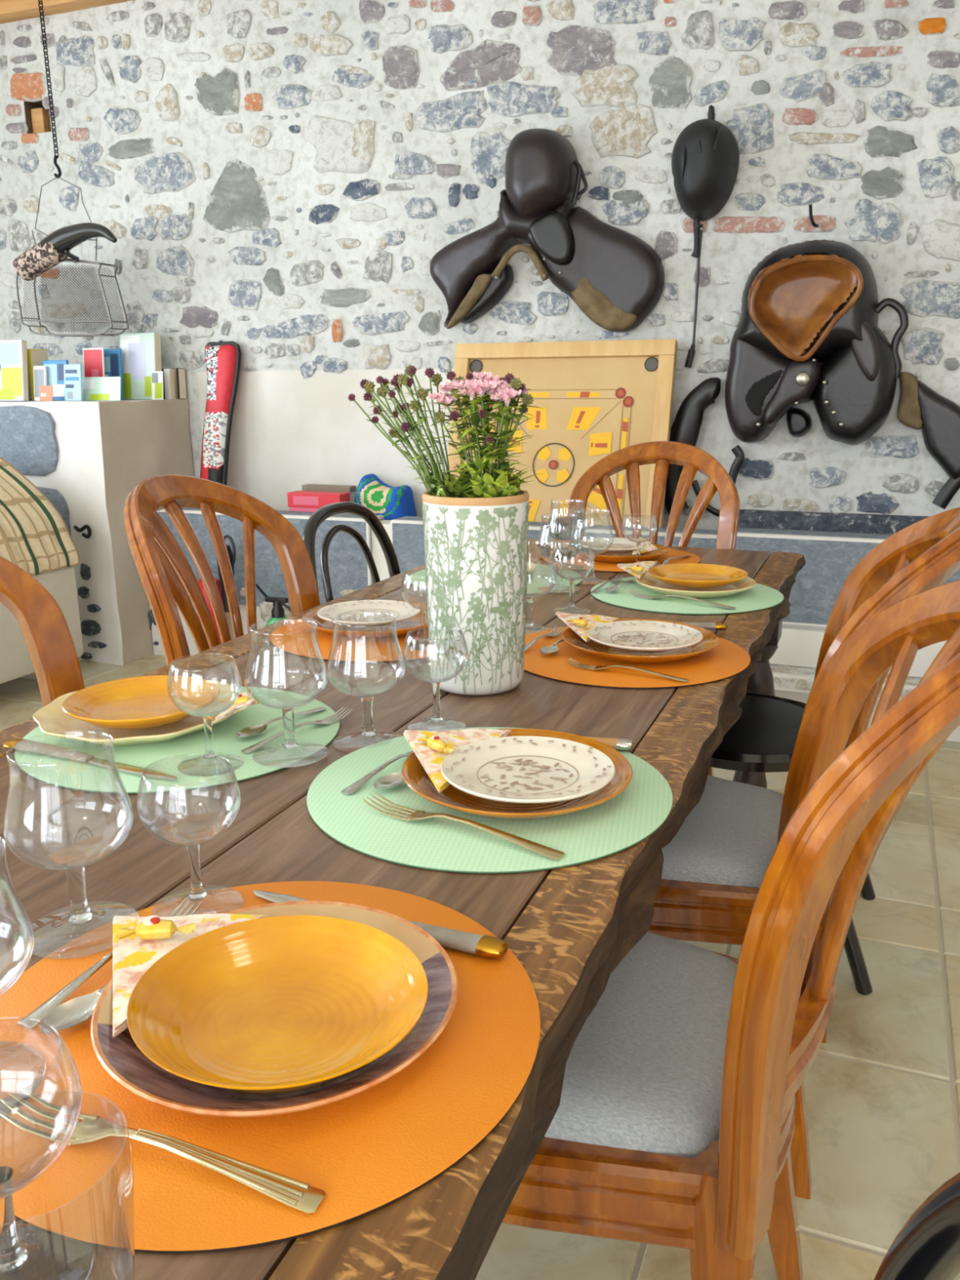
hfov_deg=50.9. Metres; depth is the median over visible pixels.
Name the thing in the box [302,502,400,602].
bentwood chair
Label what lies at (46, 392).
card
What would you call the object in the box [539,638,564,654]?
spoon
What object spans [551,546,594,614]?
wine glass
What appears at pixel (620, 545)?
dessert plate
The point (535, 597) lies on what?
bowl
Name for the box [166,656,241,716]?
bowl
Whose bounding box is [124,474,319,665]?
dining chair
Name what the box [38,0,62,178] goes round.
hanging chain
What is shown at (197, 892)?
wine glass
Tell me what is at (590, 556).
glass
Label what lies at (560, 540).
bowl
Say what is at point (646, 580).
dinner plate
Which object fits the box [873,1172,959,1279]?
bentwood chair
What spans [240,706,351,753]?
fork
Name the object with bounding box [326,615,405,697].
bowl
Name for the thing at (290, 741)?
glass
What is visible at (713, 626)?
knife
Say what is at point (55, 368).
leaflet
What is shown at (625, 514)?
bowl
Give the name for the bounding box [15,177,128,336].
wire basket
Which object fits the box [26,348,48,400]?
book
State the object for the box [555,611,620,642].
napkin
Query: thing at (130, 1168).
tumbler
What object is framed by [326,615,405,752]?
glass
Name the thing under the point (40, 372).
leaflet
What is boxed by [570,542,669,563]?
dinner plate
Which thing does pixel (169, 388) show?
book
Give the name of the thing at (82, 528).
hook
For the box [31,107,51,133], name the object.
wood block
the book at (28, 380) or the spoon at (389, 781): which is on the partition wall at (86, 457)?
the book at (28, 380)
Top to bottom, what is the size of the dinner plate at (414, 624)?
0.024 m
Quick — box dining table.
[0,538,805,1279]
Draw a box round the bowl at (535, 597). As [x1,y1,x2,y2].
[525,542,555,599]
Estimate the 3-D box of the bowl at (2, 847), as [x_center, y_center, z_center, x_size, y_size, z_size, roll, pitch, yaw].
[-0.311,0.169,0.587,0.092,0.094,0.092,5,15,21]
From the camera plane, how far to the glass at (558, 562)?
2.06 m
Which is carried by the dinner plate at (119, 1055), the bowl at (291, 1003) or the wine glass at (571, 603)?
the bowl at (291, 1003)
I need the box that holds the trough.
[147,506,959,742]
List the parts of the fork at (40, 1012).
handle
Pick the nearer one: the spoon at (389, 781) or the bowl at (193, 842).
the bowl at (193, 842)
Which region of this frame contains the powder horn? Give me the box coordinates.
[13,222,116,280]
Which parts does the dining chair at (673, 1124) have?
seat, seat rail, leg, leg, panel, cross rail, frame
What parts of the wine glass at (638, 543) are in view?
stem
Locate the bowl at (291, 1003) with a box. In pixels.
[126,915,427,1094]
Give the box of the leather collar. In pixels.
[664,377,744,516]
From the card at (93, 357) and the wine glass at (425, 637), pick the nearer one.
the wine glass at (425, 637)
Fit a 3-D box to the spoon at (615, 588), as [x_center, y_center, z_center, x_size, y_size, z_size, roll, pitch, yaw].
[0.290,-0.115,2.079,0.029,0.012,0.150,7,16,25]
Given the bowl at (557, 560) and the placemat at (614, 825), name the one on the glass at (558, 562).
the bowl at (557, 560)
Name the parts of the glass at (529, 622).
stem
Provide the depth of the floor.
1.74 m
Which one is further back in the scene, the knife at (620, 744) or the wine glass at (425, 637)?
the wine glass at (425, 637)
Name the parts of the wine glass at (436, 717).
stem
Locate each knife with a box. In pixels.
[3,738,177,779]
[253,889,507,958]
[341,750,413,794]
[583,736,634,750]
[680,622,727,630]
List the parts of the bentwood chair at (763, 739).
seat, leg, leg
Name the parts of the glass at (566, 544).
stem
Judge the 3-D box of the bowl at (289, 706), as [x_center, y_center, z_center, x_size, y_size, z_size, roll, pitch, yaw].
[-0.218,0.029,1.132,0.092,0.094,0.092,5,15,21]
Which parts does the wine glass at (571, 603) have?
stem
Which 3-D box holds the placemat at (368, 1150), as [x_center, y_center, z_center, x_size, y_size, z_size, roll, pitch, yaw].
[-0.149,0.255,0.681,0.380,0.003,0.380,5,15,21]
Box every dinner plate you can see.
[32,680,239,746]
[90,900,457,1117]
[302,600,426,638]
[401,728,632,820]
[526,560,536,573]
[562,618,719,663]
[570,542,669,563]
[635,572,755,597]
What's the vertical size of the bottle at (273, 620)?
0.269 m
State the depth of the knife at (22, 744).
1.14 m
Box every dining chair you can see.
[0,555,84,706]
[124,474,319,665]
[502,579,959,1279]
[566,440,739,776]
[648,506,959,1199]
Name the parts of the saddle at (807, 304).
panel, seat, knob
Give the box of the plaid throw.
[0,457,79,574]
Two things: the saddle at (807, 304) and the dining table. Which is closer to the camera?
the dining table
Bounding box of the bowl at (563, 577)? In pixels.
[551,546,594,580]
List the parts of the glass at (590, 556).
stem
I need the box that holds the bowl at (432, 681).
[402,630,468,683]
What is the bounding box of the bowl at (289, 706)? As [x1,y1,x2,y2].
[244,623,328,709]
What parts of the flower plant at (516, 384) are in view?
stem, stem, stem, stem, stem, stem, stem, stem, stem, stem, stem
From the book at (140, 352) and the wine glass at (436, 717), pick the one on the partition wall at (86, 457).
the book at (140, 352)
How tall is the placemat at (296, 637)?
0.003 m
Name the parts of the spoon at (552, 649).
handle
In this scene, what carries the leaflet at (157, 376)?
on the partition wall at (86, 457)
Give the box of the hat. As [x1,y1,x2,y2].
[671,104,739,257]
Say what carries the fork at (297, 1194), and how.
on the placemat at (368, 1150)
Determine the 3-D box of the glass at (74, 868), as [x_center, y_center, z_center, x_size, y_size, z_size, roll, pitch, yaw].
[-0.311,0.152,0.769,0.092,0.152,0.092,5,15,21]
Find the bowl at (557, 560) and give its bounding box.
[536,514,582,561]
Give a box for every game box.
[287,490,350,511]
[302,484,355,502]
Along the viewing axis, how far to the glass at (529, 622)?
1.72 m
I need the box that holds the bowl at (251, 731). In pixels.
[235,723,267,737]
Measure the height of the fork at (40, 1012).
0.010 m
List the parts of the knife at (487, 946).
blade, handle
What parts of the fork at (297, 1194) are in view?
handle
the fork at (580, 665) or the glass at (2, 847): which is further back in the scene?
the fork at (580, 665)
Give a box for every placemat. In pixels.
[0,880,540,1253]
[14,685,339,793]
[270,617,429,662]
[306,727,672,873]
[408,564,582,595]
[524,626,750,688]
[542,546,700,572]
[591,576,783,614]
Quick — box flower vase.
[422,489,529,694]
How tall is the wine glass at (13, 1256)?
0.121 m
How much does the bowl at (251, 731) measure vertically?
0.009 m
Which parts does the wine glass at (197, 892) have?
stem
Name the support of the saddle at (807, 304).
hanging from the wall hook at (811, 215)
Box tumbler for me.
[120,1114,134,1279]
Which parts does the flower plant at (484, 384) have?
stem, stem, stem, stem, stem, stem, stem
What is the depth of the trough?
3.65 m
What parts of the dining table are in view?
leg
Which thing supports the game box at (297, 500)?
in the trough
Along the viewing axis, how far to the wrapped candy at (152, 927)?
0.71 m
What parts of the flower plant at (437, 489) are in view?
stem, stem, stem, stem, stem, stem, stem, stem, stem, stem, stem, stem, stem, stem, stem, stem, stem, stem, stem, stem, stem, stem, stem, stem, stem, stem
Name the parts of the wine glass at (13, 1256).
stem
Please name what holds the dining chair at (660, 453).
on the floor
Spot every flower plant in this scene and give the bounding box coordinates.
[347,364,492,497]
[427,371,544,497]
[433,369,533,495]
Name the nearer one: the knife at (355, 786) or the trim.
the knife at (355, 786)
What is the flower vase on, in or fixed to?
on the dining table
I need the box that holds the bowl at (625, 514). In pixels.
[621,514,657,542]
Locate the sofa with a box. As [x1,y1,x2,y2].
[0,566,83,684]
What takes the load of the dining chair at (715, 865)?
on the floor
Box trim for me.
[0,0,134,23]
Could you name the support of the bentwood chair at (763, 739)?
on the floor
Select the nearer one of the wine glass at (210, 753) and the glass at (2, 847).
the glass at (2, 847)
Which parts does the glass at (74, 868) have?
stem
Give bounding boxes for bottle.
[255,582,291,626]
[265,616,286,626]
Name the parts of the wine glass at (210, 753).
stem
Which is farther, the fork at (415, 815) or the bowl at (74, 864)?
the fork at (415, 815)
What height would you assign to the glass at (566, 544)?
0.152 m
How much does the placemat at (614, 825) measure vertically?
0.003 m
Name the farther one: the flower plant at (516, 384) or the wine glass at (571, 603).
the wine glass at (571, 603)
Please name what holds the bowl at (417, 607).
on the wine glass at (425, 637)
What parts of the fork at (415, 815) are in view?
handle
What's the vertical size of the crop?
0.496 m
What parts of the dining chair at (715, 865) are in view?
seat rail, seat, leg, leg, frame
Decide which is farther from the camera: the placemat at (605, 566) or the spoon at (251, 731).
the placemat at (605, 566)
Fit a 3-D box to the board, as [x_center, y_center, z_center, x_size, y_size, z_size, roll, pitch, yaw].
[0.281,-0.670,3.859,0.869,0.911,0.243,5,15,21]
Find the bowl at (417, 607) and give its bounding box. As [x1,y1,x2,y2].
[400,572,422,609]
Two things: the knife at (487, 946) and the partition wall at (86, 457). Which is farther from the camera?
the partition wall at (86, 457)
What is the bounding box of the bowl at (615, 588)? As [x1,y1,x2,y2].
[604,585,619,592]
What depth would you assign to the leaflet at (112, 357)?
4.44 m
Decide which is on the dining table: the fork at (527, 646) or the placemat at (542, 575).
the placemat at (542, 575)
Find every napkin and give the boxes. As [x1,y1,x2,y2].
[112,913,267,1038]
[214,691,256,721]
[403,728,511,792]
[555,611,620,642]
[617,560,657,578]
[631,536,657,555]
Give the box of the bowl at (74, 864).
[2,733,133,871]
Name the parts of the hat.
crown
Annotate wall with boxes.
[0,0,959,529]
[0,399,194,666]
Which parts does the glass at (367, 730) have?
stem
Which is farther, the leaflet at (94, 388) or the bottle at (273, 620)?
the leaflet at (94, 388)
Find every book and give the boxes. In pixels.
[0,339,28,401]
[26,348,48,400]
[26,359,32,400]
[119,332,161,399]
[161,368,175,399]
[171,368,186,399]
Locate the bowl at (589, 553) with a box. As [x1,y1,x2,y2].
[569,509,613,555]
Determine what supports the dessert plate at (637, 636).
on the dinner plate at (709, 641)
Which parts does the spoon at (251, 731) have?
handle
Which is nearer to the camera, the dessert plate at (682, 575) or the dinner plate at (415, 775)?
the dinner plate at (415, 775)
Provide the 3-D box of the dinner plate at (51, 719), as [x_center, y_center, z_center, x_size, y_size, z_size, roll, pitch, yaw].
[-0.423,0.093,1.265,0.254,0.024,0.245,5,15,21]
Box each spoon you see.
[40,982,108,1034]
[235,706,326,737]
[373,771,404,790]
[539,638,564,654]
[604,580,633,592]
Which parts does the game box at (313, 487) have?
lid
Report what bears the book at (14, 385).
on the partition wall at (86, 457)
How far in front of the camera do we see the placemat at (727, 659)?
1.50 m
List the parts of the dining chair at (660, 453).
frame, leg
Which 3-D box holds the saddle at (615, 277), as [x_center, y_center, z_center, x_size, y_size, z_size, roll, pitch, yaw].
[0.208,-1.509,3.735,0.933,0.715,0.180,5,15,21]
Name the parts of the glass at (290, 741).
stem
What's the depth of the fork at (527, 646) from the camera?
1.66 m
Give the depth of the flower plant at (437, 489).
1.37 m
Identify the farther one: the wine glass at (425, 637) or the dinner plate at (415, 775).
the wine glass at (425, 637)
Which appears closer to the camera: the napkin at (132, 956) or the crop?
the napkin at (132, 956)
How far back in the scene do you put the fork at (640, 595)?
1.94 m
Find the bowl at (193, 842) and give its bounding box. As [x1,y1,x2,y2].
[136,755,240,846]
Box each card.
[40,385,53,400]
[82,347,105,377]
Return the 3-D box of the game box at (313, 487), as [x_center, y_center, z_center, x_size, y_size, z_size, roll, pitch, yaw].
[-0.653,-0.506,4.406,0.237,0.337,0.056,5,15,21]
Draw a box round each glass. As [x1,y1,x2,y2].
[0,836,35,1117]
[0,1016,82,1274]
[2,733,133,959]
[136,755,240,900]
[166,656,242,776]
[244,623,328,768]
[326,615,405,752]
[400,572,429,650]
[402,630,468,723]
[524,542,555,635]
[536,514,582,592]
[546,499,586,569]
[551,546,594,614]
[569,509,613,584]
[621,514,657,562]
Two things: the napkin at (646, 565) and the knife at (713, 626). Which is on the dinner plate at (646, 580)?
the napkin at (646, 565)
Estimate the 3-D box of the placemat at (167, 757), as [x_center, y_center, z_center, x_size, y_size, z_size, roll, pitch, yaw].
[-0.364,0.113,1.241,0.380,0.003,0.380,5,15,21]
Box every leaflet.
[33,365,47,400]
[41,360,68,400]
[63,364,83,400]
[82,376,120,400]
[103,348,124,399]
[151,371,163,399]
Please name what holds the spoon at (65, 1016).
on the placemat at (368, 1150)
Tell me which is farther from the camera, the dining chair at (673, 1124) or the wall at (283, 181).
the wall at (283, 181)
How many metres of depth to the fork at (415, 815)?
0.95 m
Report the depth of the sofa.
3.83 m
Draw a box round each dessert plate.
[62,675,219,729]
[316,600,420,626]
[440,736,615,803]
[577,537,651,553]
[586,620,702,652]
[647,563,747,587]
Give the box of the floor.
[0,653,959,1279]
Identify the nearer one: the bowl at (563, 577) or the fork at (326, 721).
the fork at (326, 721)
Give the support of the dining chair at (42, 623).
on the floor
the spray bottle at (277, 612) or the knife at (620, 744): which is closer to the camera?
the knife at (620, 744)
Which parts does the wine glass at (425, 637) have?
stem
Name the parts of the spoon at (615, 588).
handle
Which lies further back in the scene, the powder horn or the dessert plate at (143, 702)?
the powder horn
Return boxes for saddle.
[430,128,664,332]
[724,239,908,444]
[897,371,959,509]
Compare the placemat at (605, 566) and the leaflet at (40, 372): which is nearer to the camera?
the placemat at (605, 566)
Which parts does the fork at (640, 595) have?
handle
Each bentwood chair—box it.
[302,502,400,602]
[710,693,875,995]
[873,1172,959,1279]
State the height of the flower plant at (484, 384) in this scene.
0.187 m
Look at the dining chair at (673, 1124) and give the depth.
0.94 m
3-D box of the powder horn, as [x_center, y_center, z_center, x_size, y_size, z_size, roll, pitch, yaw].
[-1.713,-1.610,4.182,0.524,0.211,0.109,5,15,21]
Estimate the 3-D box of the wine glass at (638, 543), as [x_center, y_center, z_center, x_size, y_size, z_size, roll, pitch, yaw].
[0.359,-0.221,2.278,0.079,0.121,0.079,5,15,21]
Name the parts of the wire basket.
handle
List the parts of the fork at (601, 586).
handle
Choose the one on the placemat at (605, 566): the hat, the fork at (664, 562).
the fork at (664, 562)
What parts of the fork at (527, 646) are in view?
handle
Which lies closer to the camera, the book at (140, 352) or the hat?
the hat
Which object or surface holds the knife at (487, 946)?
on the placemat at (368, 1150)
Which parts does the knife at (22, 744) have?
handle, blade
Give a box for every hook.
[73,524,91,538]
[808,204,818,227]
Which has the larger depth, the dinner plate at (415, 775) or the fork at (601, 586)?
the fork at (601, 586)
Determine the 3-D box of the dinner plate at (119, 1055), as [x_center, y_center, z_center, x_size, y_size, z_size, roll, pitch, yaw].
[-0.133,0.243,0.672,0.236,0.024,0.236,5,15,21]
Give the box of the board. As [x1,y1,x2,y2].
[446,338,677,527]
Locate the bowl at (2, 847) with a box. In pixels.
[0,836,35,996]
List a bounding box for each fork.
[0,1085,326,1213]
[17,897,202,1028]
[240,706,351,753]
[362,792,565,859]
[524,626,563,651]
[565,657,688,681]
[590,575,623,592]
[626,589,736,608]
[653,555,691,566]
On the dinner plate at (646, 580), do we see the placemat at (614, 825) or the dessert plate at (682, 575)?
the dessert plate at (682, 575)
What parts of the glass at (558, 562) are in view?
stem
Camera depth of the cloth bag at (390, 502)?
4.18 m
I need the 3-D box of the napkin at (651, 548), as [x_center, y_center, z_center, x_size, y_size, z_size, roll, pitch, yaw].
[0.408,-0.235,2.447,0.056,0.016,0.276,3,15,12]
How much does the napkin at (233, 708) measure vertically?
0.016 m
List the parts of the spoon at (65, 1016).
handle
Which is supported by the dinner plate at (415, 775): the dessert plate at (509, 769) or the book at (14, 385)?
the dessert plate at (509, 769)
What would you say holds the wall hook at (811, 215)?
attached to the wall at (283, 181)
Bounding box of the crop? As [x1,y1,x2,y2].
[684,223,703,368]
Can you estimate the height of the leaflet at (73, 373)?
0.151 m
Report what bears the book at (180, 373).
on the partition wall at (86, 457)
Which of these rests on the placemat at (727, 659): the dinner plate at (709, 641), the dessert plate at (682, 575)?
the dinner plate at (709, 641)
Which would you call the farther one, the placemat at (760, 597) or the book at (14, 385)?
the book at (14, 385)
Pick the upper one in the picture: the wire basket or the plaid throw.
the wire basket
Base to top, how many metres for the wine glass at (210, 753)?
0.121 m
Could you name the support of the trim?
attached to the wall at (283, 181)
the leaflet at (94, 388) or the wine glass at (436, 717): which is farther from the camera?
the leaflet at (94, 388)
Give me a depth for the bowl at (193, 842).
0.79 m
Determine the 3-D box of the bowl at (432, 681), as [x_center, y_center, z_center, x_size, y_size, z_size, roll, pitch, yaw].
[-0.054,0.020,1.223,0.079,0.061,0.079,5,15,21]
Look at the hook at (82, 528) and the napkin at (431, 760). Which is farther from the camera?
the hook at (82, 528)
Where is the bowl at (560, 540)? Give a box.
[546,499,586,542]
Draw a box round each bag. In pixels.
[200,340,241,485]
[354,473,417,519]
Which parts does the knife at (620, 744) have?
handle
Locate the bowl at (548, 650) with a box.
[539,644,559,654]
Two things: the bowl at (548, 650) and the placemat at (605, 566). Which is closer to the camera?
the bowl at (548, 650)
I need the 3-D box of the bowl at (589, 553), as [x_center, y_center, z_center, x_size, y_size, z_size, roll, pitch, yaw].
[0.237,-0.229,2.143,0.092,0.094,0.092,5,15,21]

